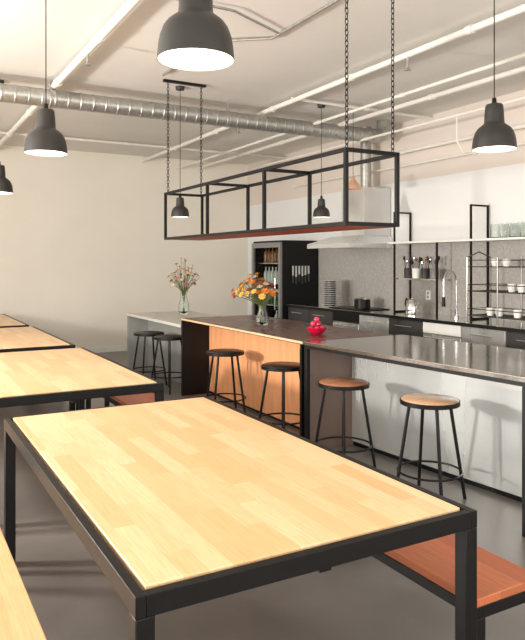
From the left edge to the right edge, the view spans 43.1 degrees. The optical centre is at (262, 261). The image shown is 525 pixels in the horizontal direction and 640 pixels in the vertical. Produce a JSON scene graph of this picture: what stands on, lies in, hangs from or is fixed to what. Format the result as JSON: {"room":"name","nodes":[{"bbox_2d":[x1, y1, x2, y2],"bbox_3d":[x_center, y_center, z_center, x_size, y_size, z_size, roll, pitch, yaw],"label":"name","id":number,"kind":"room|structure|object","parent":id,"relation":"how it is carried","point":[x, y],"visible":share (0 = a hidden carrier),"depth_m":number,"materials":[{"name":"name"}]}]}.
{"room":"communal dining kitchen","nodes":[
{"label":"communal dining kitchen","id":0,"kind":"room"},
{"bbox_2d":[0,145,247,347],"bbox_3d":[-4.087,-0.160,10.777,9.000,3.420,0.200,0,0,-29],"label":"wall","id":1,"kind":"structure","parent":0,"point":[83,246],"depth_m":11.46,"materials":[{"name":"beige paint"}]},
{"bbox_2d":[86,345,126,352],"bbox_3d":[-4.035,1.500,10.683,8.600,0.100,0.015,0,0,-29],"label":"baseboard","id":2,"kind":"structure","parent":1,"relation":"attached to","point":[119,347],"depth_m":11.45,"materials":[{"name":"white paint"}]},
{"bbox_2d":[176,52,524,168],"bbox_3d":[1.796,-1.700,6.106,0.047,0.047,13.700,0,0,-29],"label":"ceiling pipe","id":3,"kind":"object","parent":1,"relation":"attached to","point":[520,56],"visible":0.98,"depth_m":6.82,"materials":[{"name":"metal"}]},
{"bbox_2d":[196,66,524,169],"bbox_3d":[2.144,-1.730,6.301,0.068,0.068,13.700,0,0,-29],"label":"ceiling pipe","id":4,"kind":"object","parent":1,"relation":"attached to","point":[432,96],"visible":0.94,"depth_m":7.30,"materials":[{"name":"metal"}]},
{"bbox_2d":[246,124,524,184],"bbox_3d":[2.973,-1.450,6.766,0.057,0.057,13.700,0,0,-29],"label":"ceiling pipe","id":5,"kind":"object","parent":1,"relation":"attached to","point":[517,127],"visible":0.4,"depth_m":8.21,"materials":[{"name":"metal"}]},
{"bbox_2d":[0,0,524,164],"bbox_3d":[-0.691,-1.945,4.713,9.000,0.150,14.100,0,0,-29],"label":"ceiling","id":6,"kind":"structure","parent":0,"point":[263,74],"depth_m":6.30,"materials":[{"name":"paint"}]},
{"bbox_2d":[0,79,12,193],"bbox_3d":[-2.712,-1.290,6.848,0.272,1.160,0.272,0,0,-29],"label":"pendant lamp","id":7,"kind":"object","parent":6,"relation":"hanging from","point":[6,187],"visible":0.98,"depth_m":6.80,"materials":[{"name":"black metal"}]},
{"bbox_2d":[24,0,67,156],"bbox_3d":[-1.417,-1.290,4.352,0.272,1.160,0.272,0,0,-29],"label":"pendant lamp","id":8,"kind":"object","parent":6,"relation":"hanging from","point":[45,140],"visible":1,"depth_m":4.29,"materials":[{"name":"black metal"}]},
{"bbox_2d":[29,150,63,153],"bbox_3d":[-1.417,-0.731,4.352,0.244,0.006,0.244,0,0,-29],"label":"diffuser","id":9,"kind":"object","parent":8,"relation":"attached to","point":[30,151],"depth_m":4.39,"materials":[{"name":"beige plastic"}]},
{"bbox_2d":[0,0,140,146],"bbox_3d":[-0.909,-1.780,4.591,0.086,0.086,13.700,0,0,-29],"label":"ceiling pipe","id":10,"kind":"object","parent":6,"relation":"attached to","point":[100,36],"visible":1,"depth_m":5.58,"materials":[{"name":"metal"}]},
{"bbox_2d":[84,54,90,65],"bbox_3d":[-1.471,-1.720,5.595,0.060,0.140,0.060,0,0,-29],"label":"sprinkler head","id":11,"kind":"object","parent":10,"relation":"attached to","point":[87,55],"visible":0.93,"depth_m":5.59},
{"bbox_2d":[0,131,285,158],"bbox_3d":[-3.354,-1.810,9.468,8.600,0.052,0.052,0,0,-29],"label":"ceiling pipe","id":12,"kind":"object","parent":6,"relation":"attached to","point":[1,132],"visible":0.84,"depth_m":10.32,"materials":[{"name":"metal"}]},
{"bbox_2d":[171,85,188,217],"bbox_3d":[-0.879,-1.175,7.095,0.196,1.390,0.196,0,0,-29],"label":"pendant lamp","id":13,"kind":"object","parent":6,"relation":"hanging from","point":[179,211],"visible":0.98,"depth_m":7.05,"materials":[{"name":"black metal"}]},
{"bbox_2d":[0,76,389,143],"bbox_3d":[-1.936,-1.711,6.824,8.290,0.318,0.196,0,0,-29],"label":"ventilation duct","id":14,"kind":"object","parent":6,"relation":"hanging from","point":[15,94],"visible":0.98,"depth_m":7.32,"materials":[{"name":"silver metal"}]},
{"bbox_2d":[157,0,233,71],"bbox_3d":[-0.235,-1.290,2.344,0.272,1.160,0.272,0,0,-29],"label":"pendant lamp","id":15,"kind":"object","parent":6,"relation":"hanging from","point":[194,38],"visible":1,"depth_m":2.27,"materials":[{"name":"black metal"}]},
{"bbox_2d":[161,48,229,65],"bbox_3d":[-0.235,-0.731,2.344,0.244,0.006,0.244,0,0,-29],"label":"diffuser","id":16,"kind":"object","parent":15,"relation":"attached to","point":[169,56],"depth_m":2.37,"materials":[{"name":"beige plastic"}]},
{"bbox_2d":[177,0,278,33],"bbox_3d":[-0.299,-1.840,4.882,1.250,0.020,0.160,0,0,-41],"label":"ceiling pipe","id":17,"kind":"object","parent":6,"relation":"attached to","point":[214,6],"visible":0.76,"depth_m":4.98,"materials":[{"name":"white metal"}]},
{"bbox_2d":[162,0,339,75],"bbox_3d":[1.298,-1.845,2.905,0.428,0.031,8.600,0,0,-29],"label":"ceiling pipe","id":18,"kind":"object","parent":6,"relation":"attached to","point":[333,1],"visible":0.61,"depth_m":5.27,"materials":[{"name":"white metal"}]},
{"bbox_2d":[163,0,399,239],"bbox_3d":[-0.060,-1.049,5.582,0.470,1.642,3.124,0,0,-29],"label":"rack","id":19,"kind":"object","parent":6,"relation":"hanging from","point":[346,225],"visible":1,"depth_m":4.81,"materials":[{"name":"black metal"}]},
{"bbox_2d":[313,104,329,217],"bbox_3d":[0.700,-1.200,7.899,0.207,1.340,0.207,0,0,-29],"label":"pendant lamp","id":20,"kind":"object","parent":6,"relation":"hanging from","point":[321,211],"visible":1,"depth_m":7.86,"materials":[{"name":"black metal"}]},
{"bbox_2d":[141,4,524,161],"bbox_3d":[1.228,-1.790,5.788,0.073,0.073,13.700,0,0,-29],"label":"ceiling pipe","id":21,"kind":"object","parent":6,"relation":"attached to","point":[470,29],"visible":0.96,"depth_m":5.99,"materials":[{"name":"metal"}]},
{"bbox_2d":[404,57,410,70],"bbox_3d":[1.253,-1.720,5.745,0.060,0.140,0.060,0,0,-29],"label":"sprinkler head","id":22,"kind":"object","parent":21,"relation":"attached to","point":[407,58],"visible":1,"depth_m":5.74},
{"bbox_2d":[349,177,360,189],"bbox_3d":[1.099,-1.375,8.066,0.200,0.990,0.200,0,0,-29],"label":"pendant lamp","id":23,"kind":"object","parent":6,"relation":"hanging from","point":[353,184],"visible":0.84,"depth_m":8.00,"materials":[{"name":"orange metal"}]},
{"bbox_2d":[291,97,433,119],"bbox_3d":[1.240,-1.820,7.915,2.100,0.047,0.047,0,0,-29],"label":"ceiling pipe","id":24,"kind":"object","parent":6,"relation":"attached to","point":[303,100],"visible":0.78,"depth_m":7.83,"materials":[{"name":"metal"}]},
{"bbox_2d":[472,0,516,152],"bbox_3d":[1.464,-1.290,4.201,0.272,1.160,0.272,0,0,-29],"label":"pendant lamp","id":25,"kind":"object","parent":6,"relation":"hanging from","point":[494,136],"visible":1,"depth_m":4.14,"materials":[{"name":"black metal"}]},
{"bbox_2d":[476,146,512,149],"bbox_3d":[1.464,-0.731,4.201,0.244,0.006,0.244,0,0,-29],"label":"diffuser","id":26,"kind":"object","parent":25,"relation":"attached to","point":[477,147],"depth_m":4.23,"materials":[{"name":"beige plastic"}]},
{"bbox_2d":[0,351,524,639],"bbox_3d":[-0.691,1.625,4.713,9.000,0.150,14.100,0,0,-29],"label":"floor","id":27,"kind":"structure","parent":0,"point":[71,598],"depth_m":3.09,"materials":[{"name":"concrete"}]},
{"bbox_2d":[0,314,28,327],"bbox_3d":[-3.976,1.173,9.085,1.140,0.754,2.100,0,0,-29],"label":"dining table","id":28,"kind":"object","parent":27,"relation":"on","point":[6,321],"visible":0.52,"depth_m":8.75,"materials":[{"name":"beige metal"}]},
{"bbox_2d":[0,528,46,639],"bbox_3d":[-1.062,1.325,2.357,0.350,0.450,2.050,0,0,-29],"label":"bench","id":29,"kind":"object","parent":27,"relation":"on","point":[19,620],"visible":1,"depth_m":2.12,"materials":[{"name":"wood"}]},
{"bbox_2d":[0,327,74,410],"bbox_3d":[-2.816,1.173,7.054,1.140,0.754,2.100,0,0,-29],"label":"dining table","id":30,"kind":"object","parent":27,"relation":"on","point":[14,339],"visible":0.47,"depth_m":6.66,"materials":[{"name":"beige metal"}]},
{"bbox_2d":[0,348,163,409],"bbox_3d":[-1.660,1.173,5.030,1.140,0.754,2.100,0,0,-29],"label":"dining table","id":31,"kind":"object","parent":27,"relation":"on","point":[74,375],"visible":0.84,"depth_m":4.54,"materials":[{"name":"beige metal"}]},
{"bbox_2d":[76,399,108,409],"bbox_3d":[-2.159,1.325,7.416,0.320,0.450,2.050,0,0,-29],"label":"bench","id":32,"kind":"object","parent":27,"relation":"on","point":[106,403],"visible":0.02,"depth_m":6.58,"materials":[{"name":"black metal"}]},
{"bbox_2d":[86,393,164,408],"bbox_3d":[-1.018,1.325,5.419,0.320,0.450,2.050,0,0,-29],"label":"bench","id":33,"kind":"object","parent":27,"relation":"on","point":[145,397],"visible":0.05,"depth_m":5.40,"materials":[{"name":"brown wood"}]},
{"bbox_2d":[133,331,167,384],"bbox_3d":[-1.438,1.221,8.421,0.427,0.662,0.427,0,0,-34],"label":"bar stool","id":34,"kind":"object","parent":27,"relation":"on","point":[144,334],"visible":0.84,"depth_m":8.38,"materials":[{"name":"black metal"}]},
{"bbox_2d":[151,334,180,394],"bbox_3d":[-1.118,1.221,7.993,0.427,0.662,0.427,0,0,36],"label":"bar stool","id":35,"kind":"object","parent":27,"relation":"on","point":[169,337],"visible":0.78,"depth_m":7.86,"materials":[{"name":"black metal"}]},
{"bbox_2d":[127,311,218,382],"bbox_3d":[-1.019,1.140,8.850,0.970,0.820,2.000,0,0,-29],"label":"kitchen island","id":36,"kind":"object","parent":27,"relation":"on","point":[166,322],"depth_m":9.25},
{"bbox_2d":[127,311,218,327],"bbox_3d":[-1.019,0.748,8.850,0.970,0.035,2.000,0,0,-29],"label":"countertop","id":37,"kind":"structure","parent":36,"relation":"on","point":[172,318],"depth_m":8.91,"materials":[{"name":"grey stone"}]},
{"bbox_2d":[178,290,188,314],"bbox_3d":[-1.097,0.560,9.265,0.153,0.340,0.153,0,0,-29],"label":"vase","id":38,"kind":"object","parent":36,"relation":"on","point":[183,307],"visible":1,"depth_m":9.21,"materials":[{"name":"clear glass"}]},
{"bbox_2d":[167,258,199,290],"bbox_3d":[-1.088,0.317,9.260,0.442,0.755,0.458,0,0,-29],"label":"flower bouquet","id":39,"kind":"object","parent":38,"relation":"in","point":[185,284],"visible":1,"depth_m":9.24,"materials":[{"name":"pink plant"}]},
{"bbox_2d":[206,348,245,412],"bbox_3d":[-0.375,1.221,6.667,0.427,0.662,0.427,0,0,-19],"label":"bar stool","id":40,"kind":"object","parent":27,"relation":"on","point":[225,352],"visible":0.84,"depth_m":6.59,"materials":[{"name":"black metal"}]},
{"bbox_2d":[4,396,476,639],"bbox_3d":[-0.318,1.173,2.779,1.140,0.754,2.100,0,0,-29],"label":"dining table","id":41,"kind":"object","parent":27,"relation":"on","point":[178,503],"visible":0.98,"depth_m":2.21,"materials":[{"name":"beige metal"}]},
{"bbox_2d":[259,361,299,428],"bbox_3d":[0.181,1.221,5.775,0.427,0.662,0.427,0,0,-44],"label":"bar stool","id":42,"kind":"object","parent":27,"relation":"on","point":[281,366],"visible":0.69,"depth_m":5.66,"materials":[{"name":"black metal"}]},
{"bbox_2d":[252,240,317,319],"bbox_3d":[0.338,0.605,10.888,0.750,1.890,0.950,0,0,-29],"label":"refrigerator","id":43,"kind":"object","parent":27,"relation":"on","point":[273,261],"visible":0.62,"depth_m":10.51,"materials":[{"name":"black painted steel"},{"name":"glass"}]},
{"bbox_3d":[0.607,0.110,10.480,0.400,0.040,0.025,0,0,-29],"label":"rack","id":44,"kind":"object","parent":43,"relation":"attached to","visible":0},
{"bbox_2d":[292,266,293,282],"bbox_3d":[0.475,0.195,10.383,0.032,0.270,0.015,0,0,-29],"label":"kitchen knife","id":45,"kind":"object","parent":44,"relation":"hanging from","point":[292,266],"visible":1,"depth_m":10.38,"materials":[{"name":"silver metal"}]},
{"bbox_2d":[295,266,296,283],"bbox_3d":[0.526,0.205,10.411,0.032,0.290,0.015,0,0,-29],"label":"kitchen knife","id":46,"kind":"object","parent":44,"relation":"hanging from","point":[295,266],"visible":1,"depth_m":10.41,"materials":[{"name":"silver metal"}]},
{"bbox_2d":[181,315,390,436],"bbox_3d":[0.114,1.100,6.826,0.970,0.900,2.600,0,0,-29],"label":"kitchen island","id":47,"kind":"object","parent":27,"relation":"on","point":[278,340],"depth_m":6.90,"materials":[{"name":"brown wood"}]},
{"bbox_2d":[256,304,268,324],"bbox_3d":[0.000,0.540,6.877,0.126,0.220,0.126,0,0,-29],"label":"vase","id":48,"kind":"object","parent":47,"relation":"on","point":[262,318],"visible":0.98,"depth_m":6.83,"materials":[{"name":"clear glass"}]},
{"bbox_2d":[231,273,279,303],"bbox_3d":[-0.077,0.363,6.919,0.505,0.511,0.511,0,0,7],"label":"flower bouquet","id":49,"kind":"object","parent":48,"relation":"in","point":[256,288],"visible":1,"depth_m":6.85,"materials":[{"name":"orange plant"}]},
{"bbox_2d":[182,315,390,344],"bbox_3d":[0.116,0.665,6.832,0.962,0.030,2.592,0,0,-29],"label":"countertop","id":50,"kind":"structure","parent":47,"relation":"on","point":[283,328],"depth_m":6.50,"materials":[{"name":"stone"}]},
{"bbox_2d":[306,327,326,334],"bbox_3d":[0.488,0.620,6.004,0.184,0.061,0.184,0,0,-29],"label":"fruit bowl","id":51,"kind":"object","parent":47,"relation":"on","point":[316,331],"visible":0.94,"depth_m":5.94,"materials":[{"name":"ceramic"}]},
{"bbox_2d":[288,307,308,322],"bbox_3d":[0.779,1.120,10.222,0.611,0.860,0.595,0,0,-29],"label":"base cabinet","id":52,"kind":"object","parent":27,"relation":"on","point":[296,314],"visible":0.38,"depth_m":10.08,"materials":[{"name":"black wood"}]},
{"bbox_2d":[309,309,333,325],"bbox_3d":[1.073,1.120,9.698,0.611,0.860,0.595,0,0,-29],"label":"base cabinet","id":53,"kind":"object","parent":27,"relation":"on","point":[325,317],"visible":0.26,"depth_m":9.52,"materials":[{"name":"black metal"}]},
{"bbox_2d":[315,377,376,467],"bbox_3d":[0.605,1.221,4.958,0.427,0.662,0.427,0,0,-37],"label":"bar stool","id":54,"kind":"object","parent":27,"relation":"on","point":[343,384],"visible":0.91,"depth_m":4.92,"materials":[{"name":"brown wood"}]},
{"bbox_2d":[333,312,358,329],"bbox_3d":[1.360,1.120,9.171,0.624,0.860,0.595,0,0,-29],"label":"oven","id":55,"kind":"object","parent":27,"relation":"on","point":[345,320],"visible":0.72,"depth_m":9.02,"materials":[{"name":"metal"}]},
{"bbox_2d":[359,315,388,333],"bbox_3d":[1.659,1.120,8.651,0.611,0.860,0.595,0,0,-29],"label":"base cabinet","id":56,"kind":"object","parent":27,"relation":"on","point":[366,323],"visible":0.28,"depth_m":8.50,"materials":[{"name":"metal"}]},
{"bbox_2d":[389,318,423,336],"bbox_3d":[1.952,1.120,8.128,0.611,0.860,0.595,0,0,-29],"label":"base cabinet","id":57,"kind":"object","parent":27,"relation":"on","point":[396,326],"visible":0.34,"depth_m":7.99,"materials":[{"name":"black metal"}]},
{"bbox_2d":[303,335,524,536],"bbox_3d":[1.367,1.100,4.845,1.050,0.900,2.147,0,0,-34],"label":"kitchen island","id":58,"kind":"object","parent":27,"relation":"on","point":[488,381],"depth_m":4.88,"materials":[{"name":"metal"}]},
{"bbox_2d":[303,335,524,382],"bbox_3d":[1.367,0.665,4.845,1.050,0.030,2.147,0,0,-34],"label":"countertop","id":59,"kind":"structure","parent":58,"relation":"on","point":[505,363],"depth_m":4.78,"materials":[{"name":"stone"}]},
{"bbox_2d":[396,393,466,498],"bbox_3d":[1.091,1.221,4.336,0.427,0.662,0.427,0,0,41],"label":"bar stool","id":60,"kind":"object","parent":27,"relation":"on","point":[423,401],"visible":0.99,"depth_m":4.31,"materials":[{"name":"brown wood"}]},
{"bbox_2d":[423,322,462,341],"bbox_3d":[2.240,1.120,7.601,0.624,0.860,0.595,0,0,-29],"label":"dishwasher","id":61,"kind":"object","parent":27,"relation":"on","point":[431,330],"visible":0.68,"depth_m":7.45,"materials":[{"name":"metal"}]},
{"bbox_2d":[372,534,524,639],"bbox_3d":[0.339,1.325,3.141,0.320,0.450,2.050,0,0,-29],"label":"bench","id":62,"kind":"object","parent":27,"relation":"on","point":[430,564],"visible":0.26,"depth_m":2.37,"materials":[{"name":"brown wood"}]},
{"bbox_2d":[462,326,506,346],"bbox_3d":[2.538,1.120,7.081,0.611,0.860,0.595,0,0,-29],"label":"base cabinet","id":63,"kind":"object","parent":27,"relation":"on","point":[490,337],"visible":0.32,"depth_m":6.92,"materials":[{"name":"metal"}]},
{"bbox_2d":[506,331,524,349],"bbox_3d":[2.832,1.120,6.557,0.611,0.860,0.595,0,0,-29],"label":"base cabinet","id":64,"kind":"object","parent":27,"relation":"on","point":[515,340],"visible":0.34,"depth_m":6.58,"materials":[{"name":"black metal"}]},
{"bbox_2d":[285,303,524,332],"bbox_3d":[1.803,0.670,8.385,0.620,0.040,4.810,0,0,-29],"label":"countertop","id":65,"kind":"structure","parent":64,"relation":"on","point":[503,325],"depth_m":7.78,"materials":[{"name":"metal"}]},
{"bbox_2d":[329,306,389,310],"bbox_3d":[1.337,0.643,9.258,0.480,0.013,0.750,0,0,-29],"label":"cooktop","id":66,"kind":"object","parent":65,"relation":"in","point":[337,307],"visible":0.7,"depth_m":9.12,"materials":[{"name":"black metal"}]},
{"bbox_2d":[354,295,369,308],"bbox_3d":[1.361,0.545,9.072,0.224,0.182,0.224,0,0,-29],"label":"cooking pot","id":67,"kind":"object","parent":66,"relation":"on","point":[362,302],"visible":1,"depth_m":8.98,"materials":[{"name":"black metal"}]},
{"bbox_2d":[405,298,420,314],"bbox_3d":[1.870,0.546,8.286,0.228,0.207,0.185,0,0,22],"label":"kettle","id":68,"kind":"object","parent":65,"relation":"on","point":[412,306],"visible":1,"depth_m":8.23,"materials":[{"name":"silver metal"}]},
{"bbox_2d":[436,242,437,315],"bbox_3d":[2.093,0.207,7.980,0.020,0.885,0.020,0,0,-29],"label":"post","id":69,"kind":"object","parent":65,"relation":"on","point":[436,242],"visible":1,"depth_m":7.97,"materials":[{"name":"black metal"}]},
{"bbox_2d":[396,278,448,280],"bbox_3d":[2.000,0.215,8.350,0.210,0.020,0.715,0,0,-29],"label":"wall shelf","id":70,"kind":"object","parent":69,"relation":"attached to","point":[429,279],"visible":0.89,"depth_m":8.26,"materials":[{"name":"metal"}]},
{"bbox_2d":[404,268,411,277],"bbox_3d":[1.877,0.142,8.559,0.116,0.125,0.116,0,0,-29],"label":"jar","id":71,"kind":"object","parent":70,"relation":"on","point":[407,271],"visible":0.8,"depth_m":8.51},
{"bbox_2d":[412,268,420,277],"bbox_3d":[1.951,0.142,8.428,0.116,0.125,0.116,0,0,-29],"label":"jar","id":72,"kind":"object","parent":70,"relation":"on","point":[416,272],"visible":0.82,"depth_m":8.38,"materials":[{"name":"white paint"}]},
{"bbox_2d":[421,268,429,278],"bbox_3d":[2.029,0.142,8.288,0.116,0.125,0.116,0,0,-29],"label":"jar","id":73,"kind":"object","parent":70,"relation":"on","point":[425,272],"visible":0.99,"depth_m":8.24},
{"bbox_2d":[430,268,438,278],"bbox_3d":[2.107,0.142,8.149,0.116,0.125,0.116,0,0,-29],"label":"jar","id":74,"kind":"object","parent":70,"relation":"on","point":[432,270],"visible":0.8,"depth_m":8.11,"materials":[{"name":"white ceramic"}]},
{"bbox_2d":[442,270,458,317],"bbox_3d":[2.143,0.370,7.683,0.252,0.560,0.133,0,0,-29],"label":"kitchen faucet","id":75,"kind":"object","parent":65,"relation":"on","point":[452,271],"visible":1,"depth_m":7.67,"materials":[{"name":"silver metal"}]},
{"bbox_2d":[466,251,524,325],"bbox_3d":[2.560,0.267,6.889,0.376,0.767,0.836,0,0,-29],"label":"dish rack","id":76,"kind":"object","parent":65,"relation":"on","point":[497,291],"visible":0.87,"depth_m":6.99,"materials":[{"name":"metal"}]},
{"bbox_2d":[486,308,493,315],"bbox_3d":[2.414,0.527,7.048,0.086,0.080,0.086,0,0,-29],"label":"cup","id":77,"kind":"object","parent":76,"relation":"on","point":[489,313],"visible":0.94,"depth_m":7.02,"materials":[{"name":"ceramic"}]},
{"bbox_2d":[491,259,498,265],"bbox_3d":[2.467,0.007,7.055,0.086,0.080,0.086,0,0,-29],"label":"cup","id":78,"kind":"object","parent":76,"relation":"on","point":[493,261],"visible":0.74,"depth_m":7.02,"materials":[{"name":"ceramic"}]},
{"bbox_2d":[467,260,524,267],"bbox_3d":[2.560,0.015,6.889,0.371,0.080,0.825,0,0,-29],"label":"wire shelf","id":79,"kind":"object","parent":76,"relation":"attached to","point":[490,266],"depth_m":6.97,"materials":[{"name":"metal"}]},
{"bbox_2d":[467,283,524,293],"bbox_3d":[2.560,0.275,6.889,0.371,0.080,0.825,0,0,-29],"label":"wire shelf","id":80,"kind":"object","parent":76,"relation":"attached to","point":[497,291],"depth_m":6.96,"materials":[{"name":"metal"}]},
{"bbox_2d":[467,307,524,320],"bbox_3d":[2.560,0.535,6.889,0.371,0.080,0.825,0,0,-29],"label":"wire shelf","id":81,"kind":"object","parent":76,"relation":"attached to","point":[504,316],"depth_m":6.95,"materials":[{"name":"metal"}]},
{"bbox_2d":[495,308,503,316],"bbox_3d":[2.473,0.527,6.944,0.086,0.080,0.086,0,0,-29],"label":"cup","id":82,"kind":"object","parent":76,"relation":"on","point":[500,314],"visible":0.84,"depth_m":6.91,"materials":[{"name":"ceramic"}]},
{"bbox_2d":[502,259,510,265],"bbox_3d":[2.541,0.007,6.924,0.086,0.080,0.086,0,0,-29],"label":"cup","id":83,"kind":"object","parent":76,"relation":"on","point":[506,262],"visible":0.85,"depth_m":6.89,"materials":[{"name":"ceramic"}]},
{"bbox_2d":[507,284,515,291],"bbox_3d":[2.551,0.267,6.804,0.086,0.080,0.086,0,0,-29],"label":"cup","id":84,"kind":"object","parent":76,"relation":"on","point":[511,288],"visible":0.89,"depth_m":6.77,"materials":[{"name":"ceramic"}]},
{"bbox_2d":[513,310,521,317],"bbox_3d":[2.585,0.527,6.743,0.086,0.080,0.086,0,0,-29],"label":"cup","id":85,"kind":"object","parent":76,"relation":"on","point":[516,315],"visible":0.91,"depth_m":6.71,"materials":[{"name":"ceramic"}]},
{"bbox_2d":[517,284,524,292],"bbox_3d":[2.609,0.267,6.699,0.086,0.080,0.086,0,0,-29],"label":"cup","id":86,"kind":"object","parent":76,"relation":"on","point":[520,289],"visible":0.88,"depth_m":6.67,"materials":[{"name":"ceramic"}]},
{"bbox_2d":[248,89,524,314],"bbox_3d":[3.197,-0.160,6.776,0.200,3.420,13.900,0,0,-29],"label":"wall","id":87,"kind":"structure","parent":0,"point":[438,195],"depth_m":8.49,"materials":[{"name":"white paint"}]},
{"bbox_2d":[307,126,392,248],"bbox_3d":[1.227,-1.030,9.260,0.790,1.680,1.000,0,0,-29],"label":"extractor hood","id":88,"kind":"object","parent":87,"relation":"attached to","point":[367,204],"visible":0.88,"depth_m":9.04,"materials":[{"name":"metal"}]},
{"bbox_2d":[393,212,410,311],"bbox_3d":[1.826,0.000,8.679,0.288,1.300,0.020,0,0,-29],"label":"shelf bracket","id":89,"kind":"object","parent":87,"relation":"attached to","point":[409,213],"visible":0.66,"depth_m":8.62,"materials":[{"name":"black metal"}]},
{"bbox_2d":[388,237,524,243],"bbox_3d":[2.457,-0.247,7.525,0.280,0.025,2.830,0,0,-29],"label":"wall shelf","id":90,"kind":"object","parent":89,"relation":"on","point":[504,238],"visible":1,"depth_m":7.62,"materials":[{"name":"white paint"}]},
{"bbox_2d":[489,224,498,237],"bbox_3d":[2.562,-0.340,7.337,0.110,0.160,0.110,0,0,-29],"label":"glass jar","id":91,"kind":"object","parent":90,"relation":"on","point":[494,228],"visible":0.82,"depth_m":7.29,"materials":[{"name":"white"}]},
{"bbox_2d":[499,223,508,237],"bbox_3d":[2.625,-0.340,7.224,0.110,0.160,0.110,0,0,-29],"label":"glass jar","id":92,"kind":"object","parent":90,"relation":"on","point":[504,227],"visible":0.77,"depth_m":7.18,"materials":[{"name":"white"}]},
{"bbox_2d":[509,222,519,236],"bbox_3d":[2.693,-0.340,7.102,0.110,0.160,0.110,0,0,-29],"label":"glass jar","id":93,"kind":"object","parent":90,"relation":"on","point":[514,228],"visible":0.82,"depth_m":7.06,"materials":[{"name":"white"}]},
{"bbox_2d":[520,222,524,236],"bbox_3d":[2.762,-0.340,6.979,0.110,0.160,0.110,0,0,-29],"label":"glass jar","id":94,"kind":"object","parent":90,"relation":"on","point":[522,226],"visible":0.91,"depth_m":6.95,"materials":[{"name":"white"}]},
{"bbox_2d":[319,240,524,321],"bbox_3d":[2.285,0.200,8.179,0.020,0.900,5.640,0,0,-29],"label":"backsplash","id":95,"kind":"structure","parent":87,"relation":"attached to","point":[368,273],"depth_m":8.45,"materials":[{"name":"tile"}]},
{"bbox_2d":[426,290,430,299],"bbox_3d":[2.108,0.420,8.459,0.014,0.120,0.080,0,0,-29],"label":"wall outlet","id":96,"kind":"object","parent":87,"relation":"attached to","point":[428,292],"visible":1,"depth_m":8.45,"materials":[{"name":"white paint"}]},
{"bbox_2d":[470,204,488,319],"bbox_3d":[2.461,0.000,7.545,0.288,1.300,0.020,0,0,-29],"label":"shelf bracket","id":97,"kind":"object","parent":87,"relation":"attached to","point":[471,205],"visible":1,"depth_m":7.60,"materials":[{"name":"black metal"}]},
{"bbox_3d":[2.705,-0.160,-1.351,8.600,3.420,0.200,0,0,-29],"label":"wall","id":98,"kind":"structure","parent":0,"visible":0},
{"bbox_2d":[252,96,524,168],"bbox_3d":[2.816,-1.570,5.818,0.042,0.042,12.200,0,0,-29],"label":"ceiling pipe","id":99,"kind":"object","parent":98,"relation":"attached to","point":[520,98],"visible":1,"depth_m":7.89,"materials":[{"name":"metal"}]},
{"bbox_2d":[456,117,479,155],"bbox_3d":[2.388,-1.355,7.172,0.630,0.429,0.092,0,0,-15],"label":"ceiling pipe","id":100,"kind":"object","parent":99,"relation":"attached to","point":[458,143],"visible":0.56,"depth_m":7.12,"materials":[{"name":"metal"}]},
{"bbox_2d":[293,142,524,186],"bbox_3d":[3.431,-1.270,5.990,0.036,0.036,11.900,0,0,-29],"label":"ceiling pipe","id":101,"kind":"object","parent":98,"relation":"attached to","point":[522,143],"visible":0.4,"depth_m":8.70,"materials":[{"name":"metal"}]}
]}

